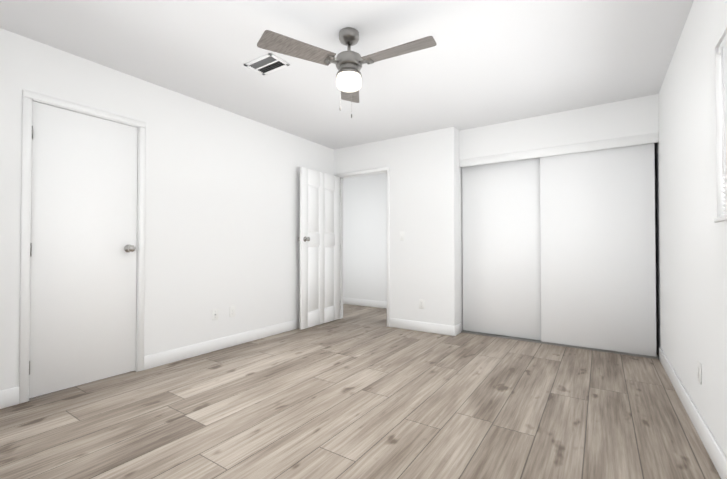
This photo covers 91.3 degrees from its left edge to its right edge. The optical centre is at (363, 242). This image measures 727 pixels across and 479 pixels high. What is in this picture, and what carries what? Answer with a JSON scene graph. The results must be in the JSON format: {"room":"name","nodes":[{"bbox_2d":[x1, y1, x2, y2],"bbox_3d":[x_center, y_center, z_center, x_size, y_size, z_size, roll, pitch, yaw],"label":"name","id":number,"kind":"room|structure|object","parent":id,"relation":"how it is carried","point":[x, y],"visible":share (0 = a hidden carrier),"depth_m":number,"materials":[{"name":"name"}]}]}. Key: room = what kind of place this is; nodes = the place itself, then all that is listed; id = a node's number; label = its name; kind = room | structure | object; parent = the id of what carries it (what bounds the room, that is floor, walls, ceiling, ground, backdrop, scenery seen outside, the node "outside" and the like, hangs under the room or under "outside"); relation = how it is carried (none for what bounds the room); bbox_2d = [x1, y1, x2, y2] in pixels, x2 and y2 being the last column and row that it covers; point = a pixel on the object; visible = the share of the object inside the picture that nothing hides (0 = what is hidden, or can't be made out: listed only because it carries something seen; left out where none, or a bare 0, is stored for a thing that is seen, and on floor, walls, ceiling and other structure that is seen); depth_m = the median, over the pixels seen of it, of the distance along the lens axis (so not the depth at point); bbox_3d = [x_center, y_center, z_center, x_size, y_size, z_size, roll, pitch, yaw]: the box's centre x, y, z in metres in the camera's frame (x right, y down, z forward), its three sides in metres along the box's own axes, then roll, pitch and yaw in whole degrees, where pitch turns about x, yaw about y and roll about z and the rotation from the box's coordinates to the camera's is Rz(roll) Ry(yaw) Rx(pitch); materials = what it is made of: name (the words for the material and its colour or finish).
{"room":"empty bedroom","nodes":[
{"label":"empty bedroom","id":0,"kind":"room"},
{"bbox_2d":[0,28,333,390],"bbox_3d":[-1.667,-0.144,3.374,0.120,2.440,4.540,0,-1,34],"label":"wall","id":1,"kind":"structure","parent":0,"point":[222,210],"depth_m":3.32,"materials":[{"name":"white paint"}]},
{"bbox_2d":[0,387,18,408],"bbox_3d":[-2.528,1.001,1.950,0.014,0.115,0.938,0,-1,34],"label":"baseboard","id":2,"kind":"structure","parent":1,"relation":"attached to","point":[9,397],"depth_m":2.30,"materials":[{"name":"white paint"}]},
{"bbox_2d":[19,89,145,403],"bbox_3d":[-2.110,0.026,2.709,0.146,2.082,0.769,0,-1,34],"label":"door frame","id":3,"kind":"structure","parent":1,"relation":"attached to","point":[29,98],"depth_m":2.40,"materials":[{"name":"white paint"}]},
{"bbox_2d":[29,101,137,397],"bbox_3d":[-2.086,0.048,2.686,0.173,2.015,0.670,0,-1,34],"label":"slab door","id":4,"kind":"structure","parent":1,"relation":"in","point":[83,249],"depth_m":2.64,"materials":[{"name":"white paint"}]},
{"bbox_2d":[212,308,217,320],"bbox_3d":[-1.471,0.718,3.533,0.017,0.114,0.070,0,-1,34],"label":"outlet","id":5,"kind":"object","parent":1,"relation":"attached to","point":[214,314],"visible":1,"depth_m":3.53,"materials":[{"name":"white plastic"}]},
{"bbox_2d":[144,319,299,369],"bbox_3d":[-1.126,1.026,4.044,0.020,0.115,2.563,0,-1,34],"label":"baseboard","id":6,"kind":"structure","parent":1,"relation":"attached to","point":[170,356],"depth_m":3.52,"materials":[{"name":"white paint"}]},
{"bbox_2d":[229,306,234,316],"bbox_3d":[-1.367,0.720,3.704,0.016,0.114,0.070,0,-1,34],"label":"outlet","id":7,"kind":"object","parent":1,"relation":"attached to","point":[232,312],"visible":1,"depth_m":3.70,"materials":[{"name":"white plastic"}]},
{"bbox_2d":[0,0,693,149],"bbox_3d":[-0.446,-1.416,3.266,5.850,0.100,5.850,0,-1,34],"label":"ceiling","id":8,"kind":"structure","parent":0,"point":[481,63],"depth_m":2.57,"materials":[{"name":"white paint"}]},
{"bbox_2d":[244,53,289,74],"bbox_3d":[-0.744,-1.366,2.737,0.300,0.011,0.200,0,-1,34],"label":"ceiling vent","id":9,"kind":"object","parent":8,"relation":"in","point":[268,63],"visible":1,"depth_m":2.73,"materials":[{"name":"white plastic"}]},
{"bbox_2d":[257,27,436,117],"bbox_3d":[-0.018,-1.086,2.266,0.969,0.585,1.058,0,-1,34],"label":"ceiling fan","id":10,"kind":"object","parent":8,"relation":"hanging from","point":[348,62],"visible":1,"depth_m":2.24,"materials":[{"name":"grey wood"}]},
{"bbox_2d":[0,304,720,478],"bbox_3d":[-0.446,1.124,3.234,5.850,0.100,5.850,0,-1,34],"label":"floor","id":11,"kind":"structure","parent":0,"point":[359,392],"depth_m":2.17,"materials":[{"name":"beige laminate"}]},
{"bbox_2d":[461,330,658,358],"bbox_3d":[1.972,1.075,3.813,1.860,0.013,0.092,0,-1,34],"label":"floor track","id":12,"kind":"object","parent":11,"relation":"on","point":[523,339],"visible":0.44,"depth_m":3.78,"materials":[{"name":"grey metal"}]},
{"bbox_2d":[343,173,386,301],"bbox_3d":[0.190,-0.110,6.174,3.700,2.440,0.120,0,-1,34],"label":"wall","id":13,"kind":"structure","parent":0,"point":[365,237],"depth_m":6.18,"materials":[{"name":"white paint"}]},
{"bbox_2d":[343,297,386,308],"bbox_3d":[0.153,1.052,6.104,3.460,0.115,0.014,0,-1,34],"label":"baseboard","id":14,"kind":"structure","parent":13,"relation":"attached to","point":[362,302],"depth_m":6.17,"materials":[{"name":"white paint"}]},
{"bbox_2d":[334,127,457,325],"bbox_3d":[0.350,-0.128,4.685,1.780,2.440,0.120,0,-1,34],"label":"wall","id":15,"kind":"structure","parent":0,"point":[423,209],"depth_m":4.37,"materials":[{"name":"white paint"}]},
{"bbox_2d":[335,166,389,326],"bbox_3d":[0.002,0.054,4.914,0.904,2.082,0.146,0,-1,34],"label":"door frame","id":16,"kind":"structure","parent":15,"relation":"attached to","point":[366,172],"depth_m":4.83,"materials":[{"name":"white paint"}]},
{"bbox_2d":[298,167,339,329],"bbox_3d":[-0.556,0.073,4.734,0.173,2.015,0.805,0,-1,34],"label":"door","id":17,"kind":"structure","parent":16,"relation":"attached to","point":[319,238],"depth_m":4.68,"materials":[{"name":"white paint"}]},
{"bbox_2d":[419,299,423,308],"bbox_3d":[0.716,0.758,4.357,0.070,0.114,0.016,0,-1,34],"label":"electrical outlet","id":18,"kind":"object","parent":15,"relation":"attached to","point":[421,304],"visible":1,"depth_m":4.36,"materials":[{"name":"white plastic"}]},
{"bbox_2d":[390,318,455,335],"bbox_3d":[0.703,1.030,4.354,0.870,0.115,0.014,0,-1,34],"label":"baseboard","id":19,"kind":"structure","parent":15,"relation":"attached to","point":[397,323],"depth_m":4.32,"materials":[{"name":"white paint"}]},
{"bbox_2d":[457,129,462,330],"bbox_3d":[1.360,-0.128,4.702,0.120,2.440,1.030,0,-1,34],"label":"wall","id":20,"kind":"structure","parent":0,"point":[460,275],"depth_m":4.31,"materials":[{"name":"white paint"}]},
{"bbox_2d":[459,94,658,159],"bbox_3d":[2.154,-0.136,4.100,1.870,2.440,0.790,0,-1,34],"label":"wall","id":21,"kind":"structure","parent":0,"point":[628,117],"depth_m":3.68,"materials":[{"name":"white paint"}]},
{"bbox_2d":[462,157,540,339],"bbox_3d":[1.616,0.041,4.090,0.960,2.051,0.032,0,-1,34],"label":"sliding door","id":22,"kind":"structure","parent":21,"relation":"in","point":[501,246],"depth_m":4.08,"materials":[{"name":"white paint"}]},
{"bbox_2d":[459,132,658,166],"bbox_3d":[1.964,-0.959,3.825,1.866,0.090,0.114,0,-1,34],"label":"rail","id":23,"kind":"object","parent":21,"relation":"attached to","point":[599,145],"visible":1,"depth_m":3.67,"materials":[{"name":"white paint"}]},
{"bbox_2d":[540,143,656,356],"bbox_3d":[2.313,0.035,3.571,0.960,2.051,0.032,0,-1,34],"label":"sliding door","id":24,"kind":"structure","parent":21,"relation":"in","point":[598,253],"depth_m":3.53,"materials":[{"name":"white paint"}]},
{"bbox_2d":[654,0,726,457],"bbox_3d":[1.721,-0.166,1.623,0.160,2.440,5.390,0,-1,34],"label":"wall","id":25,"kind":"structure","parent":0,"point":[691,276],"depth_m":2.04,"materials":[{"name":"white paint"}]},
{"bbox_2d":[659,348,726,478],"bbox_3d":[1.463,0.993,1.379,0.014,0.115,4.480,0,-1,34],"label":"baseboard","id":26,"kind":"structure","parent":25,"relation":"attached to","point":[716,454],"depth_m":1.94,"materials":[{"name":"white paint"}]},
{"bbox_2d":[698,361,701,384],"bbox_3d":[1.857,0.718,1.961,0.016,0.114,0.070,0,-1,34],"label":"outlet","id":27,"kind":"object","parent":25,"relation":"attached to","point":[699,374],"visible":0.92,"depth_m":1.95,"materials":[{"name":"white plastic"}]},
{"bbox_2d":[714,215,726,222],"bbox_3d":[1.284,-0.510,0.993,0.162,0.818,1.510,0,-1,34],"label":"window sill","id":28,"kind":"structure","parent":25,"relation":"in","point":[721,219],"depth_m":1.56,"materials":[{"name":"white plastic"}]},
{"bbox_2d":[719,34,726,216],"bbox_3d":[1.246,-0.520,1.019,0.043,0.794,1.494,0,-1,34],"label":"window blinds","id":29,"kind":"object","parent":25,"relation":"attached to","point":[723,49],"visible":1,"depth_m":1.59,"materials":[{"name":"white plastic"}]}
]}

